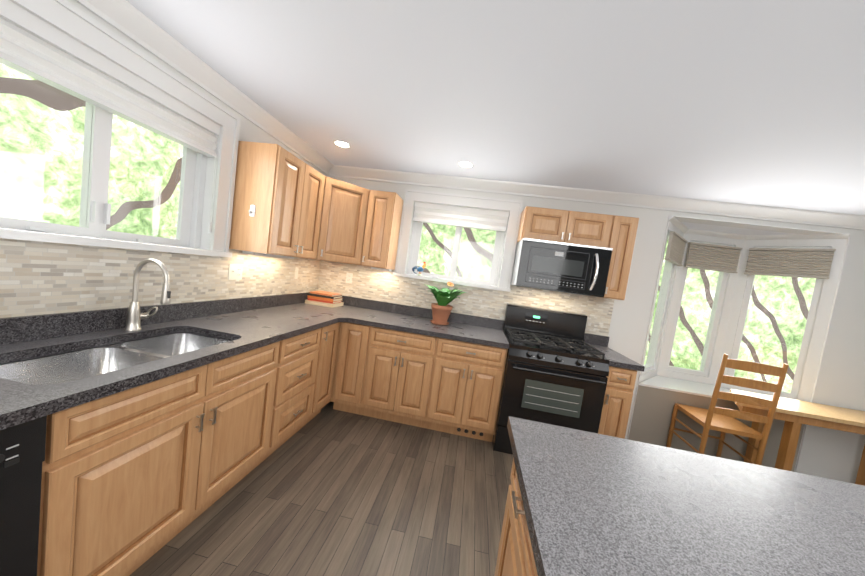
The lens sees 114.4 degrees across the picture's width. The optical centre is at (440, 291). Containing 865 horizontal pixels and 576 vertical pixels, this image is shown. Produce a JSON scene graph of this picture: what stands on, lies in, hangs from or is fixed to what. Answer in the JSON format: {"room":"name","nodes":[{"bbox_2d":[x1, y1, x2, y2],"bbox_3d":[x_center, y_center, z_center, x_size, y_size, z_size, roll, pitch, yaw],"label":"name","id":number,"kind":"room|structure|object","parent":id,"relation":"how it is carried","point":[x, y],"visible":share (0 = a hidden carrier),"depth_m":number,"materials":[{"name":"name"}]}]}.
{"room":"kitchen","nodes":[
{"label":"kitchen","id":0,"kind":"room"},
{"bbox_2d":[67,0,329,176],"bbox_3d":[-1.834,-0.056,0.185,0.150,2.400,6.300,8,4,7],"label":"wall","id":1,"kind":"structure","parent":0,"point":[249,131],"depth_m":1.88,"materials":[{"name":"white paint"}]},
{"bbox_2d":[0,0,240,257],"bbox_3d":[-1.575,-0.685,1.318,0.195,0.949,1.246,8,4,7],"label":"window","id":2,"kind":"structure","parent":1,"relation":"in","point":[95,212],"depth_m":1.36,"materials":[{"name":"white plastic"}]},
{"bbox_2d":[0,0,219,232],"bbox_3d":[-1.548,-0.698,1.314,0.088,0.683,0.994,8,4,7],"label":"window blind","id":3,"kind":"object","parent":2,"relation":"attached to","point":[35,48],"visible":0.9,"depth_m":1.21,"materials":[{"name":"white fabric"}]},
{"bbox_2d":[0,238,319,317],"bbox_3d":[-1.572,-0.059,1.665,0.007,0.460,2.940,8,4,7],"label":"tile backsplash","id":4,"kind":"structure","parent":1,"relation":"attached to","point":[38,278],"depth_m":1.38,"materials":[{"name":"tile"}]},
{"bbox_2d":[228,264,242,279],"bbox_3d":[-1.500,-0.140,2.046,0.016,0.115,0.116,8,4,7],"label":"electrical outlet","id":5,"kind":"object","parent":4,"relation":"attached to","point":[235,271],"visible":1,"depth_m":2.04,"materials":[{"name":"white plastic"}]},
{"bbox_2d":[294,267,298,278],"bbox_3d":[-1.414,-0.176,2.736,0.010,0.115,0.045,8,4,7],"label":"outlet","id":6,"kind":"object","parent":4,"relation":"attached to","point":[296,273],"visible":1,"depth_m":2.73,"materials":[{"name":"white plastic"}]},
{"bbox_2d":[75,0,334,175],"bbox_3d":[-1.571,-1.171,0.054,0.074,0.104,5.910,8,4,7],"label":"crown molding","id":7,"kind":"structure","parent":1,"relation":"attached to","point":[129,20],"depth_m":1.54,"materials":[{"name":"white wood"}]},
{"bbox_2d":[229,141,332,260],"bbox_3d":[-1.187,-0.655,2.484,0.390,0.762,1.219,8,4,7],"label":"upper cabinet","id":8,"kind":"object","parent":1,"relation":"attached to","point":[287,204],"depth_m":1.94,"materials":[{"name":"brown wood"}]},
{"bbox_2d":[129,401,512,575],"bbox_3d":[1.147,1.605,0.114,6.500,0.060,6.770,8,4,7],"label":"floor","id":9,"kind":"structure","parent":0,"point":[328,490],"depth_m":1.59,"materials":[{"name":"brown wood"}]},
{"bbox_2d":[0,416,46,575],"bbox_3d":[-1.490,0.744,0.548,0.608,0.866,0.600,8,4,7],"label":"dishwasher","id":10,"kind":"object","parent":9,"relation":"on","point":[22,452],"visible":0.96,"depth_m":0.76,"materials":[{"name":"black metal"}]},
{"bbox_2d":[37,340,284,575],"bbox_3d":[-1.410,0.704,1.324,0.615,0.868,0.955,8,4,7],"label":"base cabinet","id":11,"kind":"object","parent":9,"relation":"on","point":[134,479],"depth_m":1.08,"materials":[{"name":"brown wood"}]},
{"bbox_2d":[0,292,368,429],"bbox_3d":[-1.288,0.297,1.487,0.690,0.339,3.292,8,4,7],"label":"countertop","id":12,"kind":"structure","parent":11,"relation":"on","point":[53,363],"depth_m":1.25,"materials":[{"name":"stone"}]},
{"bbox_2d":[124,259,170,330],"bbox_3d":[-1.452,0.022,1.403,0.226,0.374,0.085,8,4,7],"label":"faucet","id":13,"kind":"object","parent":12,"relation":"on","point":[135,315],"visible":1,"depth_m":1.39,"materials":[{"name":"silver metal"}]},
{"bbox_2d":[305,291,343,307],"bbox_3d":[-1.219,0.080,2.953,0.310,0.126,0.236,8,4,7],"label":"books","id":14,"kind":"object","parent":12,"relation":"on","point":[326,299],"visible":0.98,"depth_m":2.85,"materials":[{"name":"orange paper"}]},
{"bbox_2d":[273,327,324,451],"bbox_3d":[-1.319,0.672,2.024,0.615,0.868,0.460,8,4,7],"label":"base cabinet","id":15,"kind":"object","parent":9,"relation":"on","point":[302,351],"depth_m":1.98,"materials":[{"name":"brown wood"}]},
{"bbox_2d":[313,322,340,417],"bbox_3d":[-1.263,0.654,2.417,0.626,0.868,0.333,8,4,7],"label":"base cabinet","id":16,"kind":"object","parent":9,"relation":"on","point":[331,336],"depth_m":2.37,"materials":[{"name":"brown wood"}]},
{"bbox_2d":[333,322,372,414],"bbox_3d":[-0.781,0.697,2.795,0.302,0.868,0.615,8,4,7],"label":"base cabinet","id":17,"kind":"object","parent":9,"relation":"on","point":[353,356],"depth_m":2.49,"materials":[{"name":"brown wood"}]},
{"bbox_2d":[348,300,508,348],"bbox_3d":[-0.095,0.286,2.664,1.427,0.142,0.652,8,4,7],"label":"countertop","id":18,"kind":"structure","parent":17,"relation":"on","point":[405,318],"depth_m":2.70,"materials":[{"name":"stone"}]},
{"bbox_2d":[427,282,465,324],"bbox_3d":[0.024,0.116,2.715,0.459,0.425,0.446,8,4,7],"label":"plant pot","id":19,"kind":"object","parent":18,"relation":"on","point":[441,308],"visible":1,"depth_m":2.68,"materials":[{"name":"brown ceramic"}]},
{"bbox_2d":[361,327,438,427],"bbox_3d":[-0.339,0.761,2.741,0.597,0.868,0.615,8,4,7],"label":"base cabinet","id":20,"kind":"object","parent":9,"relation":"on","point":[399,372],"depth_m":2.44,"materials":[{"name":"brown wood"}]},
{"bbox_2d":[425,338,507,441],"bbox_3d":[0.247,0.847,2.669,0.596,0.868,0.615,8,4,7],"label":"base cabinet","id":21,"kind":"object","parent":9,"relation":"on","point":[464,400],"depth_m":2.37,"materials":[{"name":"brown wood"}]},
{"bbox_2d":[494,458,537,575],"bbox_3d":[0.784,1.094,-0.020,1.466,0.868,1.980,8,4,7],"label":"base cabinet","id":22,"kind":"object","parent":9,"relation":"on","point":[515,556],"visible":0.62,"depth_m":0.85,"materials":[{"name":"brown wood"}]},
{"bbox_2d":[507,416,864,575],"bbox_3d":[0.864,0.646,-0.056,1.510,0.040,2.050,8,4,7],"label":"countertop","id":23,"kind":"structure","parent":22,"relation":"on","point":[595,504],"depth_m":0.69,"materials":[{"name":"stone"}]},
{"bbox_2d":[492,303,608,454],"bbox_3d":[0.935,0.786,2.519,0.770,1.195,0.722,8,4,7],"label":"range","id":24,"kind":"object","parent":9,"relation":"on","point":[556,371],"visible":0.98,"depth_m":2.24,"materials":[{"name":"black metal"}]},
{"bbox_2d":[598,366,636,438],"bbox_3d":[1.414,1.018,2.513,0.232,0.868,0.642,8,4,7],"label":"base cabinet","id":25,"kind":"object","parent":9,"relation":"on","point":[617,402],"visible":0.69,"depth_m":2.21,"materials":[{"name":"brown wood"}]},
{"bbox_2d":[584,333,644,371],"bbox_3d":[1.495,0.518,2.479,0.257,0.142,0.634,8,4,7],"label":"countertop","id":26,"kind":"structure","parent":25,"relation":"on","point":[600,342],"depth_m":2.45,"materials":[{"name":"stone"}]},
{"bbox_2d":[628,375,804,471],"bbox_3d":[2.674,1.302,2.912,1.472,0.600,0.458,8,4,7],"label":"wall","id":27,"kind":"structure","parent":9,"relation":"on","point":[658,397],"depth_m":2.74,"materials":[{"name":"white paint"}]},
{"bbox_2d":[666,354,788,464],"bbox_3d":[2.463,1.062,2.452,0.452,1.076,0.470,9,4,11],"label":"chair","id":28,"kind":"object","parent":9,"relation":"on","point":[723,421],"visible":0.88,"depth_m":2.26,"materials":[{"name":"brown wood"}]},
{"bbox_2d":[730,389,864,485],"bbox_3d":[3.244,1.363,2.400,1.700,0.700,0.390,8,4,7],"label":"dining table","id":29,"kind":"object","parent":9,"relation":"on","point":[794,414],"visible":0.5,"depth_m":2.30,"materials":[{"name":"brown wood"}]},
{"bbox_2d":[126,0,864,214],"bbox_3d":[1.453,-0.816,-0.276,6.500,0.060,6.300,8,4,7],"label":"ceiling","id":30,"kind":"structure","parent":0,"point":[757,102],"depth_m":1.40,"materials":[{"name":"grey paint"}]},
{"bbox_2d":[333,140,350,148],"bbox_3d":[-0.857,-1.277,2.424,0.156,0.004,0.156,8,4,7],"label":"recessed light","id":31,"kind":"object","parent":30,"relation":"in","point":[342,144],"visible":1,"depth_m":2.42,"materials":[{"name":"white"}]},
{"bbox_2d":[457,161,473,167],"bbox_3d":[0.225,-1.131,2.493,0.156,0.004,0.156,8,4,7],"label":"recessed light","id":32,"kind":"object","parent":30,"relation":"in","point":[465,164],"visible":1,"depth_m":2.49,"materials":[{"name":"white"}]},
{"bbox_2d":[330,177,864,483],"bbox_3d":[1.704,0.249,3.047,6.500,2.400,0.550,8,4,7],"label":"wall","id":33,"kind":"structure","parent":0,"point":[828,453],"depth_m":2.68,"materials":[{"name":"white paint"}]},
{"bbox_2d":[325,178,403,271],"bbox_3d":[-0.749,-0.610,2.732,0.545,0.762,0.619,8,4,7],"label":"upper cabinet","id":34,"kind":"object","parent":33,"relation":"attached to","point":[364,229],"depth_m":2.68,"materials":[{"name":"brown wood"}]},
{"bbox_2d":[393,189,522,291],"bbox_3d":[0.172,-0.540,2.979,1.246,0.929,0.195,8,4,7],"label":"window","id":35,"kind":"structure","parent":33,"relation":"in","point":[417,232],"depth_m":2.95,"materials":[{"name":"white plastic"}]},
{"bbox_2d":[412,262,425,275],"bbox_3d":[-0.229,-0.244,2.972,0.156,0.154,0.060,8,4,7],"label":"rooster figurine","id":36,"kind":"object","parent":35,"relation":"on","point":[420,269],"visible":1,"depth_m":2.96,"materials":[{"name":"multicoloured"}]},
{"bbox_2d":[413,202,508,274],"bbox_3d":[0.173,-0.561,2.963,0.994,0.653,0.066,8,4,7],"label":"window blind","id":37,"kind":"object","parent":35,"relation":"attached to","point":[482,219],"visible":1,"depth_m":2.93,"materials":[{"name":"white fabric"}]},
{"bbox_2d":[316,260,614,335],"bbox_3d":[0.152,0.091,2.959,3.125,0.470,0.008,8,4,7],"label":"tile backsplash","id":38,"kind":"structure","parent":33,"relation":"attached to","point":[367,283],"depth_m":2.95,"materials":[{"name":"tile"}]},
{"bbox_2d":[346,273,352,282],"bbox_3d":[-1.016,-0.145,3.090,0.070,0.115,0.008,8,4,7],"label":"outlet","id":39,"kind":"object","parent":38,"relation":"attached to","point":[349,277],"visible":1,"depth_m":3.09,"materials":[{"name":"white plastic"}]},
{"bbox_2d":[517,206,638,299],"bbox_3d":[1.216,-0.350,2.623,0.960,0.725,0.356,8,4,7],"label":"upper cabinet","id":40,"kind":"object","parent":33,"relation":"attached to","point":[617,234],"visible":0.9,"depth_m":2.45,"materials":[{"name":"brown wood"}]},
{"bbox_2d":[511,238,612,296],"bbox_3d":[1.082,-0.214,2.587,0.739,0.420,0.470,8,4,7],"label":"microwave","id":41,"kind":"object","parent":40,"relation":"attached to","point":[564,267],"visible":0.98,"depth_m":2.41,"materials":[{"name":"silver metal"}]},
{"bbox_2d":[330,165,864,229],"bbox_3d":[1.821,-0.870,2.663,6.200,0.104,0.074,8,4,7],"label":"crown molding","id":42,"kind":"structure","parent":33,"relation":"attached to","point":[759,212],"depth_m":2.68,"materials":[{"name":"white wood"}]},
{"bbox_2d":[642,231,830,399],"bbox_3d":[2.836,0.206,2.922,1.490,1.470,0.462,8,4,7],"label":"bay window","id":43,"kind":"structure","parent":33,"relation":"in","point":[715,311],"depth_m":3.03,"materials":[{"name":"white plastic"}]},
{"bbox_2d":[664,231,835,278],"bbox_3d":[2.903,-0.352,2.806,1.393,0.270,0.441,8,4,7],"label":"window blind","id":44,"kind":"object","parent":43,"relation":"attached to","point":[802,263],"visible":0.98,"depth_m":2.82,"materials":[{"name":"beige fabric"}]},
{"bbox_2d":[627,215,850,471],"bbox_3d":[2.786,0.487,2.855,1.492,2.250,0.474,8,4,7],"label":"trim","id":45,"kind":"structure","parent":33,"relation":"attached to","point":[677,221],"depth_m":2.66,"materials":[{"name":"white wood"}]},
{"bbox_2d":[682,222,792,234],"bbox_3d":[2.958,-0.655,2.893,1.680,0.050,0.350,8,4,7],"label":"ceiling","id":46,"kind":"structure","parent":0,"point":[723,229],"depth_m":2.84,"materials":[{"name":"grey paint"}]},
{"label":"outside","id":47,"kind":"structure","parent":0,"visible":0},
{"bbox_2d":[0,63,182,238],"bbox_3d":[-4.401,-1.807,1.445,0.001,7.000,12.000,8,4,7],"label":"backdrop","id":48,"kind":"structure","parent":47,"point":[117,193],"depth_m":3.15,"materials":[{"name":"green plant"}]},
{"bbox_2d":[417,223,815,392],"bbox_3d":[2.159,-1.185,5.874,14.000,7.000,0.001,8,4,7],"label":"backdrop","id":49,"kind":"structure","parent":47,"point":[686,317],"depth_m":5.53,"materials":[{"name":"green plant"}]}
]}

